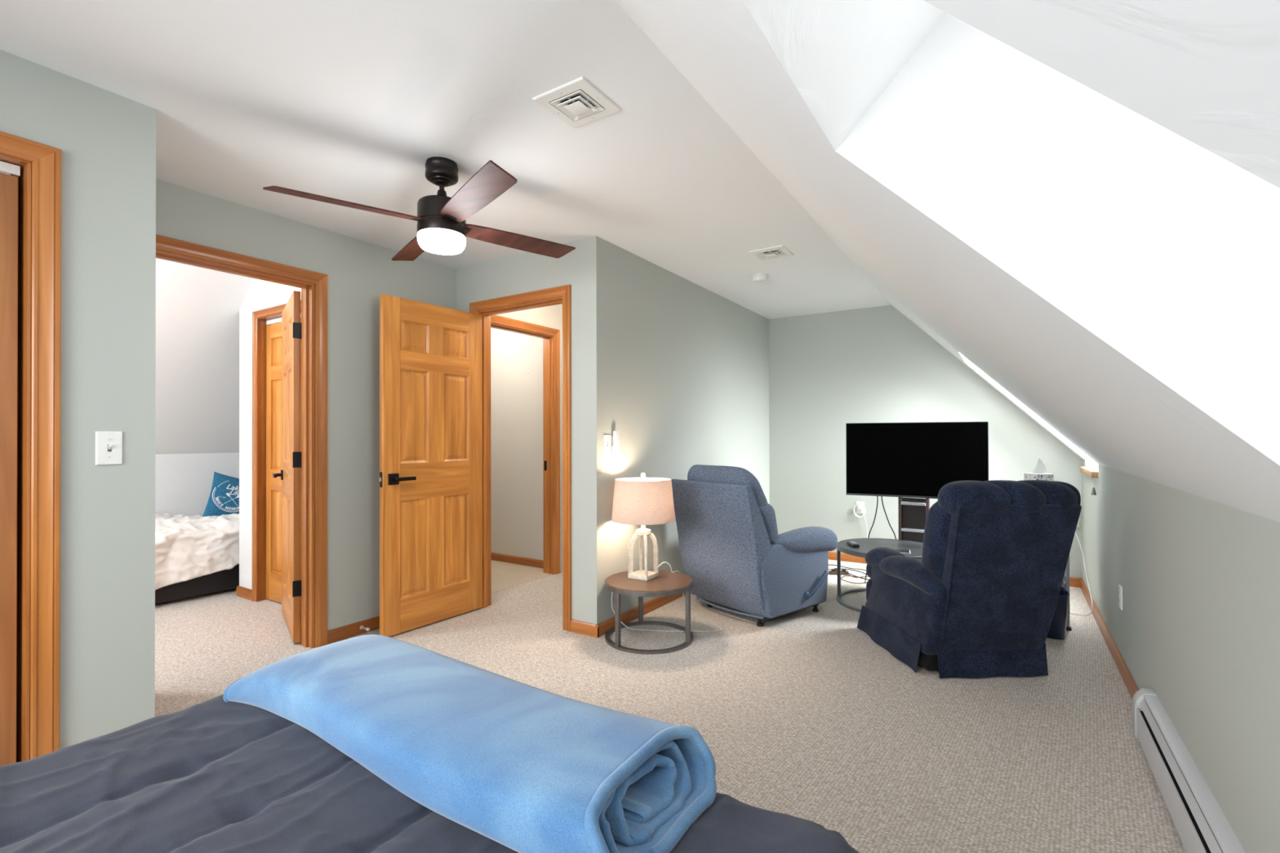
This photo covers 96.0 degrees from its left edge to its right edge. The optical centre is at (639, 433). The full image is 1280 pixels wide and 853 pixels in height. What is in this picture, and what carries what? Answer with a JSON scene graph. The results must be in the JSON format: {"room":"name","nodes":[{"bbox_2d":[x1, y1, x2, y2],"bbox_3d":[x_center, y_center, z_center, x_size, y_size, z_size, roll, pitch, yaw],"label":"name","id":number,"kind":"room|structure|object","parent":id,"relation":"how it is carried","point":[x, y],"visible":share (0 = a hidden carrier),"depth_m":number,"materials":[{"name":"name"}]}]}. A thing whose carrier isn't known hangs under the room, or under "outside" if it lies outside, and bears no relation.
{"room":"bedroom","nodes":[
{"label":"bedroom","id":0,"kind":"room"},
{"bbox_2d":[0,49,155,759],"bbox_3d":[-2.708,0.011,1.390,0.810,2.400,2.214,0,0,33],"label":"wall","id":1,"kind":"structure","parent":0,"point":[106,140],"depth_m":1.98,"materials":[{"name":"grey paint"}]},
{"bbox_2d":[0,160,20,766],"bbox_3d":[-2.323,0.170,1.341,0.030,2.056,1.208,0,0,33],"label":"door","id":2,"kind":"structure","parent":1,"relation":"in","point":[10,173],"depth_m":1.82,"materials":[{"name":"brown wood"}]},
{"bbox_2d":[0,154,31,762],"bbox_3d":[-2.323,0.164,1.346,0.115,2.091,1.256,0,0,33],"label":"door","id":3,"kind":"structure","parent":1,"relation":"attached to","point":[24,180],"depth_m":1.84,"materials":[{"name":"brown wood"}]},
{"bbox_2d":[0,131,61,759],"bbox_3d":[-2.265,0.139,1.311,0.019,2.140,1.362,0,0,33],"label":"trim","id":4,"kind":"structure","parent":1,"relation":"attached to","point":[46,160],"depth_m":1.85,"materials":[{"name":"brown wood"}]},
{"bbox_2d":[95,431,122,465],"bbox_3d":[-1.832,0.051,1.990,0.016,0.115,0.070,0,0,33],"label":"light switch","id":5,"kind":"object","parent":1,"relation":"attached to","point":[108,445],"visible":1,"depth_m":1.99,"materials":[{"name":"white plastic"}]},
{"bbox_2d":[155,452,239,516],"bbox_3d":[-4.658,0.700,3.938,0.100,1.055,4.400,0,0,33],"label":"wall","id":6,"kind":"structure","parent":0,"point":[183,482],"depth_m":5.00,"materials":[{"name":"white paint"}]},
{"bbox_2d":[155,257,253,454],"bbox_3d":[-4.098,-0.553,3.584,1.435,1.445,4.400,0,0,33],"label":"ceiling","id":7,"kind":"structure","parent":0,"point":[197,395],"depth_m":4.44,"materials":[{"name":"white paint"}]},
{"bbox_2d":[239,278,301,589],"bbox_3d":[-2.176,0.025,4.344,1.455,2.400,0.900,0,0,33],"label":"wall","id":8,"kind":"structure","parent":0,"point":[260,294],"depth_m":4.29,"materials":[{"name":"white paint"}]},
{"bbox_2d":[235,586,252,600],"bbox_3d":[-2.937,1.189,4.285,0.255,0.074,0.014,0,0,33],"label":"baseboard","id":9,"kind":"structure","parent":8,"relation":"attached to","point":[242,592],"depth_m":4.28,"materials":[{"name":"brown wood"}]},
{"bbox_2d":[252,299,301,601],"bbox_3d":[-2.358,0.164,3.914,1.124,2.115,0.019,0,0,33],"label":"trim","id":10,"kind":"structure","parent":8,"relation":"attached to","point":[257,314],"depth_m":4.20,"materials":[{"name":"brown wood"}]},
{"bbox_2d":[266,312,301,608],"bbox_3d":[-2.316,0.188,3.978,1.026,2.046,0.030,0,0,33],"label":"door","id":11,"kind":"structure","parent":8,"relation":"in","point":[273,327],"depth_m":4.18,"materials":[{"name":"brown wood"}]},
{"bbox_2d":[272,290,301,643],"bbox_3d":[-2.200,0.194,3.611,0.131,2.030,0.745,0,0,-36],"label":"door","id":12,"kind":"structure","parent":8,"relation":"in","point":[290,474],"depth_m":3.43,"materials":[{"name":"brown wood"}]},
{"bbox_2d":[155,178,562,631],"bbox_3d":[-1.571,0.021,3.831,0.114,2.400,3.350,0,0,33],"label":"wall","id":13,"kind":"structure","parent":0,"point":[357,271],"depth_m":3.45,"materials":[{"name":"grey paint"}]},
{"bbox_2d":[155,234,327,648],"bbox_3d":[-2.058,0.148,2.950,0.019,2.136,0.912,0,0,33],"label":"trim","id":14,"kind":"structure","parent":13,"relation":"attached to","point":[164,243],"depth_m":3.29,"materials":[{"name":"brown wood"}]},
{"bbox_2d":[327,616,379,644],"bbox_3d":[-1.560,1.183,3.721,0.014,0.074,0.935,0,0,33],"label":"baseboard","id":15,"kind":"structure","parent":13,"relation":"attached to","point":[353,629],"depth_m":3.45,"materials":[{"name":"brown wood"}]},
{"bbox_2d":[360,625,369,631],"bbox_3d":[-1.662,1.179,3.481,0.074,0.023,0.024,0,0,33],"label":"door stop","id":16,"kind":"object","parent":13,"relation":"attached to","point":[362,627],"visible":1,"depth_m":3.48,"materials":[{"name":"silver metal"}]},
{"bbox_2d":[378,293,482,636],"bbox_3d":[-1.322,0.193,3.707,0.147,2.030,0.760,0,0,34],"label":"door","id":17,"kind":"structure","parent":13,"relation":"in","point":[430,479],"depth_m":3.65,"materials":[{"name":"brown wood"}]},
{"bbox_2d":[490,315,559,574],"bbox_3d":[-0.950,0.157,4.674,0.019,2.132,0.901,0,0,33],"label":"trim","id":18,"kind":"structure","parent":13,"relation":"attached to","point":[495,319],"depth_m":5.01,"materials":[{"name":"brown wood"}]},
{"bbox_2d":[0,0,891,319],"bbox_3d":[-1.133,-1.222,3.406,3.755,0.080,7.300,0,0,33],"label":"ceiling","id":19,"kind":"structure","parent":0,"point":[348,100],"depth_m":2.21,"materials":[{"name":"white paint"}]},
{"bbox_2d":[262,156,575,261],"bbox_3d":[-0.872,-0.995,2.546,1.001,0.384,0.992,0,0,10],"label":"ceiling fan","id":20,"kind":"object","parent":19,"relation":"hanging from","point":[442,228],"visible":1,"depth_m":2.45,"materials":[{"name":"brown wood"}]},
{"bbox_2d":[532,76,621,128],"bbox_3d":[-0.225,-1.181,2.080,0.228,0.020,0.228,0,0,33],"label":"ceiling vent","id":21,"kind":"object","parent":19,"relation":"in","point":[577,102],"visible":1,"depth_m":2.06,"materials":[{"name":"white plastic"}]},
{"bbox_2d":[751,273,768,282],"bbox_3d":[0.894,-1.159,4.314,0.124,0.047,0.124,0,0,33],"label":"smoke detector","id":22,"kind":"object","parent":19,"relation":"attached to","point":[757,277],"visible":1,"depth_m":4.28,"materials":[{"name":"white plastic"}]},
{"bbox_2d":[748,244,794,261],"bbox_3d":[0.863,-1.175,3.779,0.228,0.020,0.228,0,0,33],"label":"ceiling vent","id":23,"kind":"object","parent":19,"relation":"in","point":[777,251],"visible":1,"depth_m":3.75,"materials":[{"name":"white plastic"}]},
{"bbox_2d":[490,327,543,559],"bbox_3d":[-1.678,0.028,5.207,1.550,2.400,1.150,0,0,33],"label":"wall","id":24,"kind":"structure","parent":0,"point":[517,467],"depth_m":5.41,"materials":[{"name":"white paint"}]},
{"bbox_2d":[491,552,543,568],"bbox_3d":[-1.391,1.192,5.551,1.450,0.074,0.014,0,0,33],"label":"baseboard","id":25,"kind":"structure","parent":24,"relation":"attached to","point":[495,557],"depth_m":5.38,"materials":[{"name":"brown wood"}]},
{"bbox_2d":[544,460,546,470],"bbox_3d":[-0.828,0.283,5.046,0.028,0.085,0.002,0,0,33],"label":"trim","id":26,"kind":"structure","parent":24,"relation":"attached to","point":[545,462],"depth_m":5.04,"materials":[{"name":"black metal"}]},
{"bbox_2d":[456,239,582,621],"bbox_3d":[-0.805,0.019,3.865,1.140,2.400,0.115,0,0,33],"label":"wall","id":27,"kind":"structure","parent":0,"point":[527,272],"depth_m":3.59,"materials":[{"name":"grey paint"}]},
{"bbox_2d":[570,618,599,638],"bbox_3d":[-0.337,1.179,3.483,0.209,0.074,0.014,0,0,33],"label":"baseboard","id":28,"kind":"structure","parent":27,"relation":"attached to","point":[583,628],"depth_m":3.48,"materials":[{"name":"brown wood"}]},
{"bbox_2d":[621,605,638,624],"bbox_3d":[-0.071,1.176,3.718,0.014,0.080,0.190,0,0,33],"label":"baseboard","id":29,"kind":"structure","parent":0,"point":[632,614],"depth_m":3.72,"materials":[{"name":"brown wood"}]},
{"bbox_2d":[643,591,685,615],"bbox_3d":[0.177,1.178,4.104,0.014,0.081,0.587,0,0,33],"label":"baseboard","id":30,"kind":"structure","parent":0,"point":[657,602],"depth_m":4.01,"materials":[{"name":"brown wood"}]},
{"bbox_2d":[155,560,1186,852],"bbox_3d":[-0.928,1.264,3.265,7.500,0.104,7.300,0,0,33],"label":"floor","id":31,"kind":"structure","parent":0,"point":[802,714],"depth_m":2.58,"materials":[{"name":"carpet"}]},
{"bbox_2d":[155,564,239,604],"bbox_3d":[-3.792,1.033,4.302,0.920,0.390,2.650,0,0,33],"label":"bed","id":32,"kind":"object","parent":31,"relation":"on","point":[224,580],"visible":0.02,"depth_m":4.28,"materials":[{"name":"grey fabric"}]},
{"bbox_2d":[155,512,239,590],"bbox_3d":[-3.745,0.869,4.262,1.018,0.532,2.654,0,0,33],"label":"duvet","id":33,"kind":"object","parent":32,"relation":"on","point":[187,548],"visible":0.25,"depth_m":4.24,"materials":[{"name":"beige fabric"}]},
{"bbox_2d":[202,471,239,516],"bbox_3d":[-3.533,0.591,5.041,0.171,0.522,0.529,0,0,42],"label":"throw cushion","id":34,"kind":"object","parent":32,"relation":"on","point":[224,498],"visible":0.56,"depth_m":4.94,"materials":[{"name":"blue fabric"}]},
{"bbox_2d":[212,480,239,511],"bbox_3d":[-3.526,0.550,4.985,0.034,0.267,0.290,-18,-28,35],"label":"print","id":35,"kind":"object","parent":34,"relation":"attached to","point":[225,494],"depth_m":4.94,"materials":[{"name":"white"}]},
{"bbox_2d":[604,569,693,654],"bbox_3d":[0.054,1.043,3.426,0.524,0.345,0.524,0,0,33],"label":"side table","id":36,"kind":"object","parent":31,"relation":"on","point":[668,583],"visible":0.88,"depth_m":3.30,"materials":[{"name":"wood"}]},
{"bbox_2d":[611,472,675,581],"bbox_3d":[0.020,0.553,3.485,0.386,0.632,0.386,0,0,33],"label":"table lamp","id":37,"kind":"object","parent":36,"relation":"on","point":[642,501],"visible":1,"depth_m":3.35,"materials":[{"name":"beige fabric"}]},
{"bbox_2d":[611,561,721,631],"bbox_3d":[0.161,0.999,3.546,0.674,0.433,0.115,0,0,-8],"label":"lamp cord","id":38,"kind":"object","parent":31,"relation":"on","point":[664,562],"visible":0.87,"depth_m":3.53,"materials":[{"name":"white plastic"}]},
{"bbox_2d":[671,464,837,626],"bbox_3d":[0.790,0.713,3.973,0.918,1.008,0.802,0,0,-38],"label":"recliner","id":39,"kind":"object","parent":31,"relation":"on","point":[732,550],"visible":1,"depth_m":3.68,"materials":[{"name":"blue fabric"}]},
{"bbox_2d":[687,464,778,543],"bbox_3d":[0.604,0.483,3.839,0.323,0.549,0.648,0,0,-38],"label":"cushion","id":40,"kind":"object","parent":39,"relation":"on","point":[696,533],"depth_m":3.63,"materials":[{"name":"blue fabric"}]},
{"bbox_2d":[828,568,848,574],"bbox_3d":[1.717,1.197,4.978,0.160,0.044,0.044,0,0,4],"label":"power strip","id":41,"kind":"object","parent":31,"relation":"on","point":[833,571],"visible":0.74,"depth_m":4.96,"materials":[{"name":"brown"}]},
{"bbox_2d":[828,568,868,593],"bbox_3d":[1.742,1.204,4.741,0.402,0.019,0.746,0,0,-5],"label":"cable","id":42,"kind":"object","parent":31,"relation":"on","point":[828,569],"visible":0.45,"depth_m":4.71,"materials":[{"name":"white plastic"}]},
{"bbox_2d":[828,564,869,580],"bbox_3d":[1.885,1.195,4.896,0.281,0.039,0.837,0,0,-21],"label":"cable","id":43,"kind":"object","parent":31,"relation":"on","point":[831,564],"visible":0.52,"depth_m":5.01,"materials":[{"name":"white plastic"}]},
{"bbox_2d":[853,503,867,537],"bbox_3d":[2.120,0.939,5.348,0.056,0.557,0.273,0,0,-38],"label":"charging cord","id":44,"kind":"object","parent":31,"relation":"on","point":[859,505],"visible":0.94,"depth_m":5.40,"materials":[{"name":"white plastic"}]},
{"bbox_2d":[836,537,923,612],"bbox_3d":[1.777,1.013,4.120,0.704,0.405,0.704,0,0,33],"label":"coffee table","id":45,"kind":"object","parent":31,"relation":"on","point":[866,544],"visible":0.47,"depth_m":4.18,"materials":[{"name":"metal"}]},
{"bbox_2d":[847,541,859,547],"bbox_3d":[1.540,0.799,4.160,0.048,0.022,0.150,0,0,5],"label":"remote control","id":46,"kind":"object","parent":45,"relation":"on","point":[852,544],"visible":1,"depth_m":4.11,"materials":[{"name":"black plastic"}]},
{"bbox_2d":[892,548,911,554],"bbox_3d":[1.753,0.806,3.946,0.180,0.006,0.120,0,0,23],"label":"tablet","id":47,"kind":"object","parent":45,"relation":"on","point":[901,551],"visible":0.48,"depth_m":3.92,"materials":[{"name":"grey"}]},
{"bbox_2d":[897,497,929,542],"bbox_3d":[2.148,0.716,4.489,0.500,1.000,0.360,0,0,33],"label":"tv stand","id":48,"kind":"object","parent":31,"relation":"on","point":[913,513],"visible":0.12,"depth_m":4.41,"materials":[{"name":"brown"}]},
{"bbox_2d":[901,527,925,533],"bbox_3d":[2.089,0.737,4.393,0.168,0.018,0.085,0,0,33],"label":"shelf","id":49,"kind":"object","parent":48,"relation":"attached to","point":[904,530],"depth_m":4.38,"materials":[{"name":"grey metal"}]},
{"bbox_2d":[901,501,925,506],"bbox_3d":[2.088,0.535,4.394,0.168,0.018,0.085,0,0,33],"label":"shelf","id":50,"kind":"object","parent":48,"relation":"attached to","point":[903,503],"depth_m":4.39,"materials":[{"name":"grey"}]},
{"bbox_2d":[857,480,1081,678],"bbox_3d":[1.717,0.719,3.153,0.743,0.984,1.032,0,0,-3],"label":"recliner","id":51,"kind":"object","parent":31,"relation":"on","point":[978,602],"visible":1,"depth_m":2.79,"materials":[{"name":"blue fabric"}]},
{"bbox_2d":[921,502,951,579],"bbox_3d":[1.750,0.534,2.876,0.664,0.483,0.324,0,0,-3],"label":"cushion","id":52,"kind":"object","parent":51,"relation":"on","point":[936,548],"depth_m":2.79,"materials":[{"name":"blue fabric"}]},
{"bbox_2d":[1046,589,1069,639],"bbox_3d":[2.463,1.076,3.448,0.170,0.268,0.170,0,0,33],"label":"waste bin","id":53,"kind":"object","parent":31,"relation":"on","point":[1057,630],"visible":0.42,"depth_m":3.37,"materials":[{"name":"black plastic"}]},
{"bbox_2d":[1060,555,1071,631],"bbox_3d":[2.596,0.792,3.737,0.301,0.838,0.311,0,0,33],"label":"tower","id":54,"kind":"object","parent":31,"relation":"on","point":[1065,583],"visible":0.08,"depth_m":3.54,"materials":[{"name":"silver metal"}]},
{"bbox_2d":[1023,457,1053,480],"bbox_3d":[2.573,0.267,3.719,0.114,0.212,0.114,0,0,0],"label":"tissue box","id":55,"kind":"object","parent":54,"relation":"on","point":[1039,473],"visible":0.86,"depth_m":3.70,"materials":[{"name":"white paper"}]},
{"bbox_3d":[-0.821,0.914,0.250,1.400,0.575,2.100,0,0,33],"label":"bed","id":56,"kind":"object","parent":31,"relation":"on","visible":0},
{"bbox_2d":[0,694,858,852],"bbox_3d":[-0.780,0.850,0.370,1.462,0.553,2.116,0,0,33],"label":"comforter","id":57,"kind":"object","parent":56,"relation":"on","point":[215,775],"visible":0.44,"depth_m":0.92,"materials":[{"name":"fabric"}]},
{"bbox_2d":[222,634,716,852],"bbox_3d":[-0.393,0.547,1.119,1.100,0.111,0.332,0,0,33],"label":"rolled blanket","id":58,"kind":"object","parent":57,"relation":"on","point":[525,768],"visible":1,"depth_m":0.94,"materials":[{"name":"blue fabric"}]},
{"bbox_2d":[581,235,769,624],"bbox_3d":[0.513,0.021,4.756,0.115,2.400,3.040,0,0,33],"label":"wall","id":59,"kind":"structure","parent":0,"point":[670,364],"depth_m":3.98,"materials":[{"name":"grey paint"}]},
{"bbox_2d":[469,284,572,631],"bbox_3d":[-0.776,0.153,3.834,0.904,2.133,0.134,0,0,33],"label":"door frame","id":60,"kind":"structure","parent":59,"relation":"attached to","point":[564,291],"depth_m":3.72,"materials":[{"name":"brown wood"}]},
{"bbox_2d":[595,616,614,636],"bbox_3d":[-0.215,1.174,3.493,0.014,0.079,0.184,0,0,33],"label":"baseboard","id":61,"kind":"structure","parent":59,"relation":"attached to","point":[606,625],"depth_m":3.49,"materials":[{"name":"brown wood"}]},
{"bbox_2d":[603,435,610,453],"bbox_3d":[-0.197,0.066,3.527,0.016,0.115,0.070,0,0,33],"label":"light switch","id":62,"kind":"object","parent":59,"relation":"attached to","point":[606,438],"visible":1,"depth_m":3.52,"materials":[{"name":"white plastic"}]},
{"bbox_2d":[611,431,618,453],"bbox_3d":[-0.151,0.053,3.585,0.032,0.137,0.052,0,0,33],"label":"remote control","id":63,"kind":"object","parent":59,"relation":"attached to","point":[615,438],"visible":1,"depth_m":3.57,"materials":[{"name":"white plastic"}]},
{"bbox_2d":[845,421,988,498],"bbox_3d":[2.047,0.199,4.306,0.956,0.560,0.060,0,0,28],"label":"television","id":64,"kind":"object","parent":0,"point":[913,460],"visible":0.79,"depth_m":4.28,"materials":[{"name":"black plastic"}]},
{"bbox_2d":[864,496,878,583],"bbox_3d":[1.819,0.827,4.526,0.029,0.742,0.176,0,0,-16],"label":"power cable","id":65,"kind":"object","parent":64,"relation":"hanging from","point":[877,496],"visible":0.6,"depth_m":4.51,"materials":[{"name":"black plastic"}]},
{"bbox_2d":[881,496,896,539],"bbox_3d":[1.926,0.826,4.448,0.148,0.742,0.060,0,0,-33],"label":"power cable","id":66,"kind":"object","parent":64,"relation":"hanging from","point":[882,496],"visible":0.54,"depth_m":4.45,"materials":[{"name":"black plastic"}]},
{"bbox_2d":[768,305,1082,577],"bbox_3d":[2.431,-0.005,5.272,2.755,2.450,0.100,0,0,33],"label":"wall","id":67,"kind":"structure","parent":0,"point":[828,371],"depth_m":5.45,"materials":[{"name":"grey paint"}]},
{"bbox_2d":[856,501,864,514],"bbox_3d":[2.077,0.701,5.432,0.070,0.115,0.009,0,0,33],"label":"wall outlet","id":68,"kind":"object","parent":67,"relation":"attached to","point":[858,511],"visible":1,"depth_m":5.43,"materials":[{"name":"white plastic"}]},
{"bbox_2d":[827,551,1081,587],"bbox_3d":[2.403,1.182,5.218,2.555,0.074,0.014,0,0,33],"label":"baseboard","id":69,"kind":"structure","parent":67,"relation":"attached to","point":[1073,581],"depth_m":5.45,"materials":[{"name":"brown wood"}]},
{"bbox_2d":[615,0,1279,522],"bbox_3d":[1.046,-0.502,1.944,1.485,1.385,7.200,0,0,33],"label":"ceiling","id":70,"kind":"structure","parent":0,"point":[1206,73],"depth_m":1.16,"materials":[{"name":"white paint"}]},
{"bbox_2d":[742,0,1279,465],"bbox_3d":[0.645,-0.310,0.624,1.025,1.170,0.725,0,0,33],"label":"window","id":71,"kind":"structure","parent":70,"relation":"attached to","point":[1162,247],"depth_m":0.98,"materials":[{"name":"white glass"}]},
{"bbox_2d":[958,351,1098,478],"bbox_3d":[2.902,-0.297,4.139,1.025,1.170,0.740,0,0,33],"label":"window","id":72,"kind":"structure","parent":70,"relation":"attached to","point":[1090,462],"depth_m":4.47,"materials":[{"name":"white glass"}]},
{"bbox_2d":[1081,458,1279,852],"bbox_3d":[1.640,0.695,1.559,0.120,1.015,7.200,0,0,33],"label":"wall","id":73,"kind":"structure","parent":0,"point":[1197,625],"depth_m":1.68,"materials":[{"name":"grey paint"}]},
{"bbox_2d":[1070,532,1093,615],"bbox_3d":[3.116,0.929,4.225,0.272,0.563,0.899,0,0,33],"label":"charging cord","id":74,"kind":"object","parent":73,"relation":"attached to","point":[1075,532],"visible":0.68,"depth_m":4.07,"materials":[{"name":"white plastic"}]},
{"bbox_2d":[1080,466,1097,478],"bbox_3d":[3.183,0.266,3.957,0.200,0.040,0.736,0,0,33],"label":"window sill","id":75,"kind":"structure","parent":73,"relation":"attached to","point":[1092,472],"depth_m":3.90,"materials":[{"name":"brown wood"}]},
{"bbox_2d":[1091,487,1096,495],"bbox_3d":[2.983,0.346,3.787,0.028,0.121,0.027,0,0,33],"label":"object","id":76,"kind":"object","parent":75,"relation":"hanging from","point":[1093,493],"visible":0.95,"depth_m":3.78,"materials":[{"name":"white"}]},
{"bbox_2d":[1080,577,1138,698],"bbox_3d":[2.773,1.173,3.444,0.014,0.074,2.600,0,0,33],"label":"baseboard","id":77,"kind":"structure","parent":73,"relation":"attached to","point":[1127,678],"depth_m":3.14,"materials":[{"name":"brown wood"}]},
{"bbox_2d":[1118,584,1122,610],"bbox_3d":[2.451,0.836,2.939,0.009,0.115,0.070,0,0,33],"label":"wall outlet","id":78,"kind":"object","parent":73,"relation":"attached to","point":[1120,588],"visible":1,"depth_m":2.92,"materials":[{"name":"white plastic"}]},
{"bbox_2d":[1132,688,1245,852],"bbox_3d":[1.033,1.099,0.782,0.066,0.185,3.600,0,0,33],"label":"baseboard heater","id":79,"kind":"object","parent":73,"relation":"attached to","point":[1200,823],"visible":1,"depth_m":1.75,"materials":[{"name":"white metal"}]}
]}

